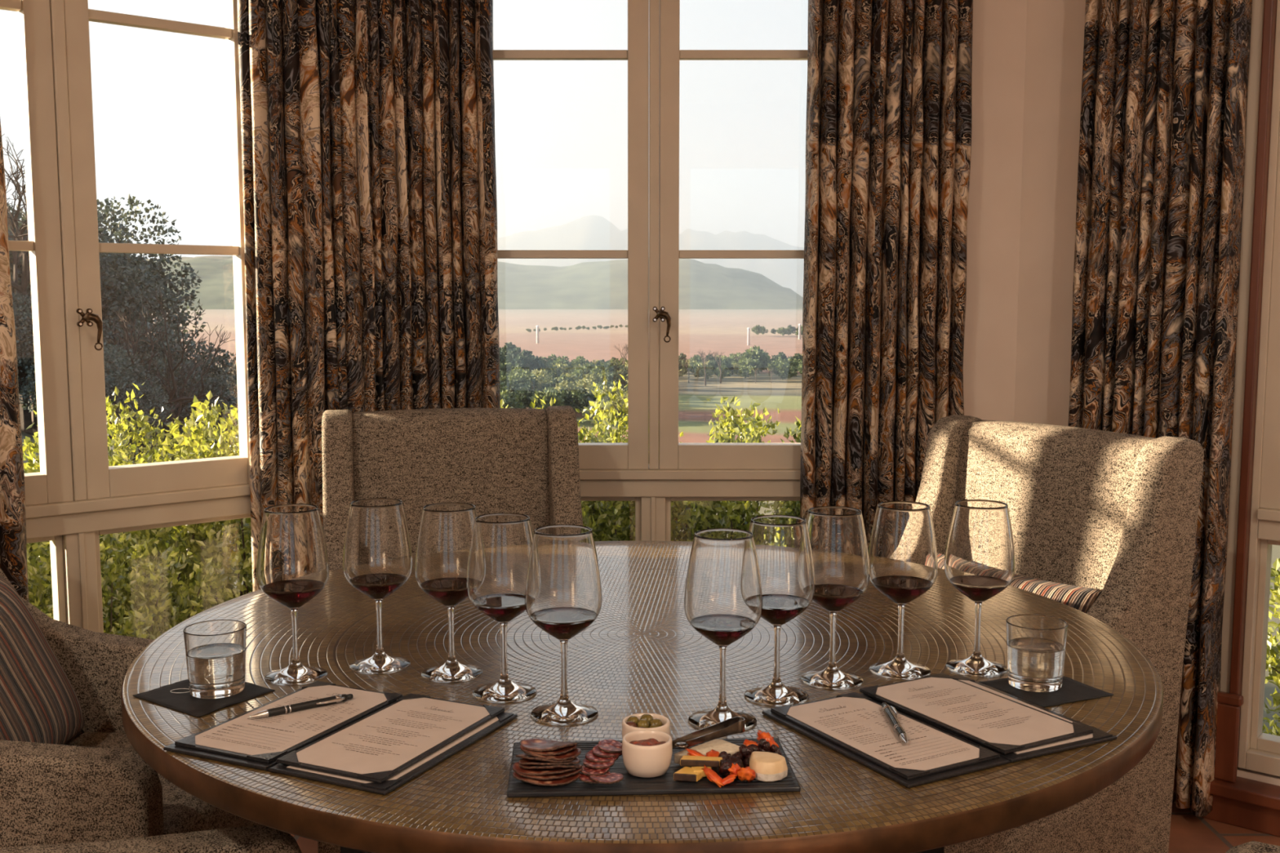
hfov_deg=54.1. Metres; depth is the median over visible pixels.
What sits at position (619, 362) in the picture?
tree
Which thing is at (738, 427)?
shrub
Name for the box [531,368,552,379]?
tree
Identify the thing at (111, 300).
oak tree
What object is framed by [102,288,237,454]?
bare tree
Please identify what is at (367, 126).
curtain
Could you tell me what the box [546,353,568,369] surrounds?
tree
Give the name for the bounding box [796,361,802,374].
tree
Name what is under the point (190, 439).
shrub
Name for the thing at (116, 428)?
shrub
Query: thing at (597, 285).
hills
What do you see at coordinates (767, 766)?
cheese wedge
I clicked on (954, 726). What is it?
menu
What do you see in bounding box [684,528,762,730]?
wine glass
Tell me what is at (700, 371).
tree
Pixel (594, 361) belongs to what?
tree
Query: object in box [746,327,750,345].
post
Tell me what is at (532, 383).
tree
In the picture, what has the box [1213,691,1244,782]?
trim
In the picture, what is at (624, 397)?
tree
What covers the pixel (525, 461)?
chair
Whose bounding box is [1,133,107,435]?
bare tree
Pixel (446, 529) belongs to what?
wine glass
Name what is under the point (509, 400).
tree
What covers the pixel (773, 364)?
tree
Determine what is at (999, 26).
wall
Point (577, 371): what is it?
tree
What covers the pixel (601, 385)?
tree
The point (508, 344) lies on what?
tree
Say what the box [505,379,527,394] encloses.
tree
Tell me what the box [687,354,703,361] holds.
tree
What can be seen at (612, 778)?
slice
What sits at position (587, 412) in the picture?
tree
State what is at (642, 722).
olive
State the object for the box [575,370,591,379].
tree
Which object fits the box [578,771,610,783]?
slice
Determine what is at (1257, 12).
trim
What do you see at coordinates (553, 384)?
tree
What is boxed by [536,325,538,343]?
post
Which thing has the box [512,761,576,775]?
ham slice
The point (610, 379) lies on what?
tree
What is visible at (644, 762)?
ramekin
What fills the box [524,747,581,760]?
ham slice
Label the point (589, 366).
tree
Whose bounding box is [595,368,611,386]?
tree
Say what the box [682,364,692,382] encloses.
tree
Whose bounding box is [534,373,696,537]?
shrub
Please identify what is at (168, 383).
bare tree
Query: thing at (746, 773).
apricot
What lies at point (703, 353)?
tree
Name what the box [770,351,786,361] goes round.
tree
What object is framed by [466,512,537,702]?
wine glass
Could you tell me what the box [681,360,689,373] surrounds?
tree
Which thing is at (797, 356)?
tree
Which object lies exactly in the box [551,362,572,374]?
tree
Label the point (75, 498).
window
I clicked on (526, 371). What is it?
tree
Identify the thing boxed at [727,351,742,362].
tree
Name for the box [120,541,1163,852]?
round table
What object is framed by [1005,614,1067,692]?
water tumbler
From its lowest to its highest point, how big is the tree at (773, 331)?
6.014 m
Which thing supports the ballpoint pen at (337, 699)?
on the menu at (375, 742)
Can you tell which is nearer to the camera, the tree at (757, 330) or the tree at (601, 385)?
the tree at (601, 385)
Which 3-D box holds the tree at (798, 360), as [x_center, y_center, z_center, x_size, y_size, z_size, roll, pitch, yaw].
[84.319,-32.276,654.351,10.611,8.029,9.294,0,6,-2]
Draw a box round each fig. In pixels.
[718,759,733,776]
[728,756,743,768]
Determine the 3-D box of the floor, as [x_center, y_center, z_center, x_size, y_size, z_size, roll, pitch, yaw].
[0.097,1.389,-0.257,5.421,0.120,7.940,0,6,0]
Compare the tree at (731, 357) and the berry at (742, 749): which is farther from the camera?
the tree at (731, 357)
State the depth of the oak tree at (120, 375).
32.70 m
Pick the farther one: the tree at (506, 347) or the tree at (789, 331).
the tree at (789, 331)
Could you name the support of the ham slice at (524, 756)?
on the ham slice at (522, 762)
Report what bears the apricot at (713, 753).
on the serving board
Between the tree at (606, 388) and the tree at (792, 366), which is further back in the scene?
the tree at (792, 366)
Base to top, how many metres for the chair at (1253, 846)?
1.018 m
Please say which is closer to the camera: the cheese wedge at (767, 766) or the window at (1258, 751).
the cheese wedge at (767, 766)
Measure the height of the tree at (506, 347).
13.652 m
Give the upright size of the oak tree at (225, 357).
6.066 m
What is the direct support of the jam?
in the ramekin at (644, 762)
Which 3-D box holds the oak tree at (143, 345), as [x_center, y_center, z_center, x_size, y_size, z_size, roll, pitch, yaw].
[-15.583,-0.820,37.647,5.328,5.005,4.917,0,6,0]
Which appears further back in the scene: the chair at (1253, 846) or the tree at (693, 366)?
the tree at (693, 366)
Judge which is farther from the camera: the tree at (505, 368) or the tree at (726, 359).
the tree at (726, 359)
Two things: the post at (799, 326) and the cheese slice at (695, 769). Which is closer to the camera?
the cheese slice at (695, 769)
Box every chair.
[0,568,261,848]
[0,825,302,852]
[317,405,582,852]
[915,414,1204,852]
[1225,840,1279,852]
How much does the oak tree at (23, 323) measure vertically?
3.792 m
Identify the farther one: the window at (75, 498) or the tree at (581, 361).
the tree at (581, 361)
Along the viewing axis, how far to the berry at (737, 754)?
1.40 m
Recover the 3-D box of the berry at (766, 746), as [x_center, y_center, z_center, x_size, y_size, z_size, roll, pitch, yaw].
[0.143,0.365,1.426,0.013,0.015,0.010,-4,7,-33]
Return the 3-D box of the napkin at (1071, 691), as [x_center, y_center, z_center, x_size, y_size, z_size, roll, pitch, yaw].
[0.553,0.358,1.710,0.167,0.002,0.156,0,6,0]
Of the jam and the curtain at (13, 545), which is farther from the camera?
the curtain at (13, 545)
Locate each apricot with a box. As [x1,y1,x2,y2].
[685,748,706,756]
[701,764,724,787]
[706,749,719,757]
[721,773,737,786]
[728,763,741,777]
[737,766,755,782]
[742,738,757,746]
[756,729,779,747]
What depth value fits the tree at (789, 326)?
1266.49 m
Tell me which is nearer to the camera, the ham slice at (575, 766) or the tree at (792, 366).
the ham slice at (575, 766)
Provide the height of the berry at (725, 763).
0.016 m
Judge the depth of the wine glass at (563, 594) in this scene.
1.56 m
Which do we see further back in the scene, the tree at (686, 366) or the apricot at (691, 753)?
the tree at (686, 366)
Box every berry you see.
[718,751,728,759]
[721,760,728,773]
[733,751,742,759]
[738,744,746,757]
[742,757,749,768]
[746,744,759,751]
[746,746,753,755]
[758,738,766,748]
[761,741,770,751]
[769,744,777,752]
[773,748,782,755]
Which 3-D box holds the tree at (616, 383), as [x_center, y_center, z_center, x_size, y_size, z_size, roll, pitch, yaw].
[-7.254,-11.880,448.122,8.276,8.397,9.840,4,7,31]
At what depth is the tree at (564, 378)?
495.12 m
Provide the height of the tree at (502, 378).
9.542 m
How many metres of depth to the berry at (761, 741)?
1.43 m
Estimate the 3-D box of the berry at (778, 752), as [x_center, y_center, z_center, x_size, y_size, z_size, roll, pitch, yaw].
[0.156,0.374,1.429,0.011,0.018,0.016,3,7,30]
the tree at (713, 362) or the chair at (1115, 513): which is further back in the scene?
the tree at (713, 362)
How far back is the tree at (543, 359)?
625.73 m
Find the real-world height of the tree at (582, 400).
8.781 m
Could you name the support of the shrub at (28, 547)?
on the terrace
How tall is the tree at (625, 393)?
9.562 m
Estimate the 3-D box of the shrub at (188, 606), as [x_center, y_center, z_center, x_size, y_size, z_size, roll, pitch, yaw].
[-1.605,0.732,3.710,0.794,1.087,0.882,-1,6,-9]
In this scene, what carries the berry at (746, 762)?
on the serving board
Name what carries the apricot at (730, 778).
on the apricot at (713, 776)
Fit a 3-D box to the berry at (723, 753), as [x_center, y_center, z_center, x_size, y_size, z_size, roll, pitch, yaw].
[0.093,0.370,1.398,0.012,0.020,0.020,3,7,29]
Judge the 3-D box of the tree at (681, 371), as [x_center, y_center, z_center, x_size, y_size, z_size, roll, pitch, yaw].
[17.021,-28.041,610.076,13.357,10.245,14.636,-5,8,-39]
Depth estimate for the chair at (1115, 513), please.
2.48 m
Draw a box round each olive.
[626,715,639,724]
[626,721,637,727]
[637,719,649,728]
[640,714,653,723]
[648,724,658,728]
[649,718,662,726]
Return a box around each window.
[0,0,250,633]
[492,0,807,541]
[1237,0,1279,777]
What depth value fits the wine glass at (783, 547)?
1.63 m
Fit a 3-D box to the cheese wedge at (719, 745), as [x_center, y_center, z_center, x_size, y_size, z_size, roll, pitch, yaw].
[0.079,0.372,1.433,0.081,0.017,0.036,0,6,0]
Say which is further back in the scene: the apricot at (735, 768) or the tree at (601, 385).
the tree at (601, 385)
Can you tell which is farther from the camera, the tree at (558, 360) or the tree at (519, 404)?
the tree at (558, 360)
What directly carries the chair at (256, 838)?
on the floor
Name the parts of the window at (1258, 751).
sash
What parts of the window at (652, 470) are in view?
sash, lever, sash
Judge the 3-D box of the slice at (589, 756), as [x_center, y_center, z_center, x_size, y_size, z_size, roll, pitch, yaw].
[-0.043,0.370,1.409,0.038,0.008,0.033,0,6,-3]
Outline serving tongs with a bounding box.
[671,716,745,748]
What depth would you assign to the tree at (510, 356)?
586.82 m
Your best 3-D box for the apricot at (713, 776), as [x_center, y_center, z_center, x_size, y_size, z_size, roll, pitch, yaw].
[0.080,0.382,1.366,0.024,0.031,0.043,-4,7,-36]
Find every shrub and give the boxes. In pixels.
[22,382,235,606]
[22,410,248,639]
[26,464,51,603]
[26,533,228,639]
[110,390,253,639]
[206,518,253,604]
[500,393,634,541]
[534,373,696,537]
[577,404,746,541]
[619,395,801,541]
[781,501,799,516]
[1262,558,1279,736]
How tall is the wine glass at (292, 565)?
0.240 m
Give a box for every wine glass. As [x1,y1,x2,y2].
[256,503,328,685]
[342,497,413,674]
[414,502,482,683]
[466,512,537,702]
[524,524,602,725]
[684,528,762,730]
[744,515,815,706]
[800,506,870,689]
[868,501,937,679]
[944,499,1015,677]
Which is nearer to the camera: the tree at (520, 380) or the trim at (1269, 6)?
the trim at (1269, 6)
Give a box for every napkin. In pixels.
[132,679,275,716]
[978,675,1113,707]
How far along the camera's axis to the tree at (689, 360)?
657.37 m
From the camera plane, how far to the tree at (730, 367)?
616.18 m
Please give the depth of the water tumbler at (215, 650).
1.66 m
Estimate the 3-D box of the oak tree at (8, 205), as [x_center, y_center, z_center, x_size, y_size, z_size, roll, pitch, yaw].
[-25.739,-5.760,42.922,9.283,8.720,8.568,-2,6,-15]
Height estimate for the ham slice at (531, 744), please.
0.012 m
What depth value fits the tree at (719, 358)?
590.41 m
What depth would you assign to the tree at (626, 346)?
608.26 m
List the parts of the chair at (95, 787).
wing arm, seat, seat frame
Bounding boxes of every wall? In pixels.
[963,0,1026,422]
[1013,0,1279,786]
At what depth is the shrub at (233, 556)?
3.91 m
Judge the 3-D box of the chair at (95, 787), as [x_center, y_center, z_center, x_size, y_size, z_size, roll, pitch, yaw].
[-1.055,0.569,2.117,0.729,1.018,0.614,0,6,2]
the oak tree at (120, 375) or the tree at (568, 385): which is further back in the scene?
the tree at (568, 385)
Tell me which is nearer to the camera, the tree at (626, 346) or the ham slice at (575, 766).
the ham slice at (575, 766)
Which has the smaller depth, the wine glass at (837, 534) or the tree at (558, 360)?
the wine glass at (837, 534)
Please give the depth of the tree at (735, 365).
630.95 m
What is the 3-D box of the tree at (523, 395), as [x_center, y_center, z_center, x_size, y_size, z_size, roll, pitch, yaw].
[-38.305,-9.763,422.975,10.528,8.985,8.855,1,6,12]
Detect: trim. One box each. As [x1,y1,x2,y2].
[1201,776,1279,836]
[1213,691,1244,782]
[1220,0,1264,693]
[1229,0,1277,762]
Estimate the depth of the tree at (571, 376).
520.91 m
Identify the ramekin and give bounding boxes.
[622,713,670,738]
[622,729,672,777]
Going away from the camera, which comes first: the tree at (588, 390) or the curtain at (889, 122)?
the curtain at (889, 122)
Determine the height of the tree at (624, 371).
8.890 m
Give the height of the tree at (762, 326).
9.266 m
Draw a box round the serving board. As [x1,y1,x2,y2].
[506,737,800,797]
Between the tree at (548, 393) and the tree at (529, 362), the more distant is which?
the tree at (529, 362)
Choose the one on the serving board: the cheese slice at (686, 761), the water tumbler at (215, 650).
the cheese slice at (686, 761)
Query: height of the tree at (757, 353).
14.679 m
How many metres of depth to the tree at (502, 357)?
596.06 m
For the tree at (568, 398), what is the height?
8.643 m
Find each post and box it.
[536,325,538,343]
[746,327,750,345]
[798,324,800,339]
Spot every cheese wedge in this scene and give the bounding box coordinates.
[674,739,740,764]
[749,751,787,782]
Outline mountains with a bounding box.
[145,214,804,297]
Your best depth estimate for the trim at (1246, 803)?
3.05 m
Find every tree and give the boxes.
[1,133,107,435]
[7,201,25,231]
[7,201,189,431]
[8,193,207,347]
[12,291,35,393]
[18,342,175,454]
[26,317,216,464]
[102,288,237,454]
[106,337,209,458]
[109,338,237,448]
[123,360,238,464]
[499,341,515,349]
[499,344,517,358]
[499,347,506,364]
[499,362,512,374]
[499,372,510,382]
[499,381,506,388]
[500,388,518,408]
[500,395,524,408]
[503,346,532,364]
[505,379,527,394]
[506,386,522,395]
[507,365,523,375]
[508,371,538,386]
[511,349,545,373]
[511,368,534,377]
[514,384,537,408]
[521,377,537,390]
[526,373,549,391]
[528,385,565,409]
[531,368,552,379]
[533,355,548,366]
[540,364,562,378]
[540,377,559,392]
[545,377,573,387]
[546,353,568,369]
[546,357,561,368]
[546,381,579,391]
[547,356,573,368]
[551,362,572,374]
[552,387,576,406]
[553,374,576,385]
[560,372,582,383]
[568,366,588,373]
[569,355,589,368]
[570,364,585,368]
[570,387,597,413]
[570,390,577,412]
[571,367,585,376]
[573,372,607,386]
[573,378,598,391]
[574,387,594,411]
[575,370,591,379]
[578,362,597,373]
[580,399,611,422]
[584,383,598,389]
[589,382,608,392]
[590,361,616,376]
[591,360,599,365]
[595,359,608,367]
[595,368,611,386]
[600,385,624,400]
[605,390,627,417]
[606,373,627,386]
[608,357,627,366]
[608,362,620,371]
[608,382,626,390]
[612,372,627,380]
[613,343,627,364]
[616,395,627,416]
[617,367,627,378]
[678,355,682,369]
[678,362,684,377]
[679,352,686,360]
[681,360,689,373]
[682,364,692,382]
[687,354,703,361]
[687,360,702,373]
[688,359,696,364]
[693,362,713,379]
[697,348,715,385]
[704,353,719,361]
[707,356,722,372]
[708,348,724,382]
[713,364,731,379]
[718,355,733,364]
[720,360,734,375]
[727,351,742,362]
[730,362,744,375]
[737,356,761,377]
[738,345,771,373]
[751,324,764,334]
[752,368,759,383]
[760,325,768,334]
[766,359,781,372]
[770,328,776,333]
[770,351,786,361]
[771,360,795,379]
[773,357,790,362]
[776,326,787,335]
[779,359,799,368]
[783,326,792,334]
[786,324,795,333]
[786,364,797,378]
[788,353,802,360]
[792,358,802,366]
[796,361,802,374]
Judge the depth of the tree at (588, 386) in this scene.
462.68 m
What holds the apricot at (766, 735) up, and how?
on the serving board
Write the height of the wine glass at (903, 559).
0.240 m
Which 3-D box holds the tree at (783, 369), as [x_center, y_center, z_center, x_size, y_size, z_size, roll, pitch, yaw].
[68.165,-26.908,599.044,10.435,9.014,11.913,-2,6,-16]
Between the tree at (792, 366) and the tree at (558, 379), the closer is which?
the tree at (558, 379)
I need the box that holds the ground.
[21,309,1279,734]
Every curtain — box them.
[0,119,28,601]
[236,0,500,591]
[800,0,973,552]
[1067,0,1252,817]
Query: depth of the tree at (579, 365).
590.41 m
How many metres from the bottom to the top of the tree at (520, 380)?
10.317 m
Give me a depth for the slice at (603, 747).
1.43 m
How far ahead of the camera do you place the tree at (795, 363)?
618.29 m
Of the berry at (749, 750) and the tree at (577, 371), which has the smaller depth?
the berry at (749, 750)
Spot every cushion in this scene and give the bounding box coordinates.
[0,575,84,745]
[937,552,1102,613]
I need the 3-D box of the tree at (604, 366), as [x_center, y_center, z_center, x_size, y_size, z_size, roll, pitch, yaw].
[-16.146,-23.301,550.374,12.689,10.962,14.487,-1,6,-9]
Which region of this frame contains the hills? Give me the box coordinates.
[138,257,803,309]
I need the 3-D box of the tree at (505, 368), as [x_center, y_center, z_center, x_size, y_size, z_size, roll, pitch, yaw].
[-63.375,-24.647,564.375,12.589,10.876,14.373,5,8,40]
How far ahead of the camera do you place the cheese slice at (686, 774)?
1.37 m
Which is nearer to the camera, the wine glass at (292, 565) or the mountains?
the wine glass at (292, 565)
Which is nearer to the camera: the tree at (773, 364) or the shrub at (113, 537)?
the shrub at (113, 537)
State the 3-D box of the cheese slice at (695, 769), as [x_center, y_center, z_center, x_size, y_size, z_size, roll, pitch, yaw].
[0.068,0.380,1.378,0.023,0.008,0.016,0,6,0]
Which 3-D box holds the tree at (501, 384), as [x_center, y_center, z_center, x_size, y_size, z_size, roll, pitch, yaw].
[-50.401,-12.915,462.863,9.022,7.699,7.588,2,6,21]
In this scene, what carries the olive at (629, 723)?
in the ramekin at (665, 727)
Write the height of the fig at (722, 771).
0.020 m
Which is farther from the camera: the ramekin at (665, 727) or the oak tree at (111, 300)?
the oak tree at (111, 300)
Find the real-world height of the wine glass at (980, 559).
0.240 m
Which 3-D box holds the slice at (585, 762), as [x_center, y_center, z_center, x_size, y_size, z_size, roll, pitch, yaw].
[-0.046,0.373,1.397,0.036,0.008,0.034,5,8,42]
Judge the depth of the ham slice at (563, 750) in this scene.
1.40 m
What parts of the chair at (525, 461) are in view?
wing arm, backrest, wing arm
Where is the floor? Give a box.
[290,803,1279,852]
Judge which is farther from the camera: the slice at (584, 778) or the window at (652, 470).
the window at (652, 470)
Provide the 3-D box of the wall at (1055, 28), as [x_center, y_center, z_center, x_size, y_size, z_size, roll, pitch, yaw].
[1.880,-0.470,2.758,2.100,2.950,0.160,5,8,39]
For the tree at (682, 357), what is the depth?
680.06 m
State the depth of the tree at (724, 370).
601.62 m
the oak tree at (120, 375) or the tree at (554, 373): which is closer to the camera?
the oak tree at (120, 375)
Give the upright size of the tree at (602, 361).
7.646 m
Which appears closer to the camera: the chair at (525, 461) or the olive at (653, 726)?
the olive at (653, 726)
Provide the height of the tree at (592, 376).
10.182 m
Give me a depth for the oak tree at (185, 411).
36.77 m
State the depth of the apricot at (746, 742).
1.45 m
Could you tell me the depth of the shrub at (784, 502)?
4.66 m
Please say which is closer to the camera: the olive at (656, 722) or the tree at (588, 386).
the olive at (656, 722)
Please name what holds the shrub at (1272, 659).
on the terrace
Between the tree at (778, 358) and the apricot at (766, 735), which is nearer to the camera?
the apricot at (766, 735)
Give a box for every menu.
[163,680,517,795]
[762,672,1116,787]
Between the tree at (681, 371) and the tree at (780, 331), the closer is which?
the tree at (681, 371)
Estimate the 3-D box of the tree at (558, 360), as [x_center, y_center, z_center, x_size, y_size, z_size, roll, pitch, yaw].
[-37.872,-28.443,603.676,12.055,10.413,13.762,-2,6,-15]
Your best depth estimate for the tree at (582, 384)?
473.54 m
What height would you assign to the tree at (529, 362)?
13.652 m
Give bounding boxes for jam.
[629,738,666,746]
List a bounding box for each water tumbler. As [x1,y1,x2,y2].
[182,619,246,698]
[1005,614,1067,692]
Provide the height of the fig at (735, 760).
0.018 m
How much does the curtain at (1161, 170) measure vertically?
2.775 m
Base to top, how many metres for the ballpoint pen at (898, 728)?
0.010 m
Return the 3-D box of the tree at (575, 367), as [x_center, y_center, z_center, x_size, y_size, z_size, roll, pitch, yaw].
[-28.599,-22.154,558.231,13.355,9.348,12.187,5,8,42]
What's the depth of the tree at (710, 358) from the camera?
669.02 m
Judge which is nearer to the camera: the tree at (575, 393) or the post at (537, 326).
the tree at (575, 393)
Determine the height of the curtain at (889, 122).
2.779 m
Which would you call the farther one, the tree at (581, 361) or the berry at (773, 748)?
the tree at (581, 361)
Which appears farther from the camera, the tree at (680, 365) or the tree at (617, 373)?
the tree at (680, 365)
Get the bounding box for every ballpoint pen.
[248,693,353,717]
[881,702,907,744]
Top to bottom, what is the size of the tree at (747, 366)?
10.453 m
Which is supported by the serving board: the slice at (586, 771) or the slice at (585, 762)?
the slice at (586, 771)
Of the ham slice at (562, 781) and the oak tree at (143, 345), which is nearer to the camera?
the ham slice at (562, 781)
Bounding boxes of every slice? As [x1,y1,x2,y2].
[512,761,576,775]
[512,772,580,786]
[515,753,574,763]
[515,768,582,780]
[518,764,582,768]
[519,756,579,765]
[520,738,577,751]
[520,745,576,755]
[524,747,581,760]
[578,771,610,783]
[580,764,609,775]
[582,753,614,768]
[585,747,618,762]
[590,773,623,784]
[592,742,622,758]
[598,739,622,752]
[673,766,702,782]
[680,755,722,767]
[691,766,711,777]
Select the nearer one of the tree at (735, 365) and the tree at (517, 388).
the tree at (517, 388)
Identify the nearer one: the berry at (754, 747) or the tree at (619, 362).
the berry at (754, 747)
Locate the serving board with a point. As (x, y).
(630, 784)
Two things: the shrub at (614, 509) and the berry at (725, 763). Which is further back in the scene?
the shrub at (614, 509)
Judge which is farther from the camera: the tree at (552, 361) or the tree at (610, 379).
the tree at (552, 361)
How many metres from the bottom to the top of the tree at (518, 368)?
9.177 m
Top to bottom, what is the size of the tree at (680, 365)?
12.046 m
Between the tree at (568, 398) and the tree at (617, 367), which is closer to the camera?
the tree at (568, 398)
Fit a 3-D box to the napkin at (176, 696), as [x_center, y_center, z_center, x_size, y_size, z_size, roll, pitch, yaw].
[-0.588,0.360,1.689,0.184,0.002,0.188,0,6,0]
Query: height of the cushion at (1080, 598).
0.291 m
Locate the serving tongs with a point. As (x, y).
(735, 725)
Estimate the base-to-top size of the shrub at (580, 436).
1.278 m
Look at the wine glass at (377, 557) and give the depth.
1.77 m
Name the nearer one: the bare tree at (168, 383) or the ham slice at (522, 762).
the ham slice at (522, 762)
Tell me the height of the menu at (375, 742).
0.011 m
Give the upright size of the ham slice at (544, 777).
0.012 m
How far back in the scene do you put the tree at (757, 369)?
590.63 m
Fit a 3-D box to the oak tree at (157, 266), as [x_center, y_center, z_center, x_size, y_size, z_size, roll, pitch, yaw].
[-23.207,-4.490,50.816,11.126,9.774,10.408,-4,7,-37]
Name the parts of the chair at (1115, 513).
wing arm, backrest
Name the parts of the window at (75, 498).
sash, lever, sash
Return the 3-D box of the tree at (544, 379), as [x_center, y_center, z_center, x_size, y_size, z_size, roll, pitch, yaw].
[-42.187,-16.673,503.349,12.914,9.906,14.151,0,6,-5]
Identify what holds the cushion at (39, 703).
on the chair at (95, 787)
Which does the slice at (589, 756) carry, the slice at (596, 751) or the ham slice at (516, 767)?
the slice at (596, 751)
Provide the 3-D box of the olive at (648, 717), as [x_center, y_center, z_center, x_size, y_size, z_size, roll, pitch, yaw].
[0.008,0.342,1.462,0.016,0.013,0.014,4,7,31]
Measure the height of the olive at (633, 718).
0.013 m

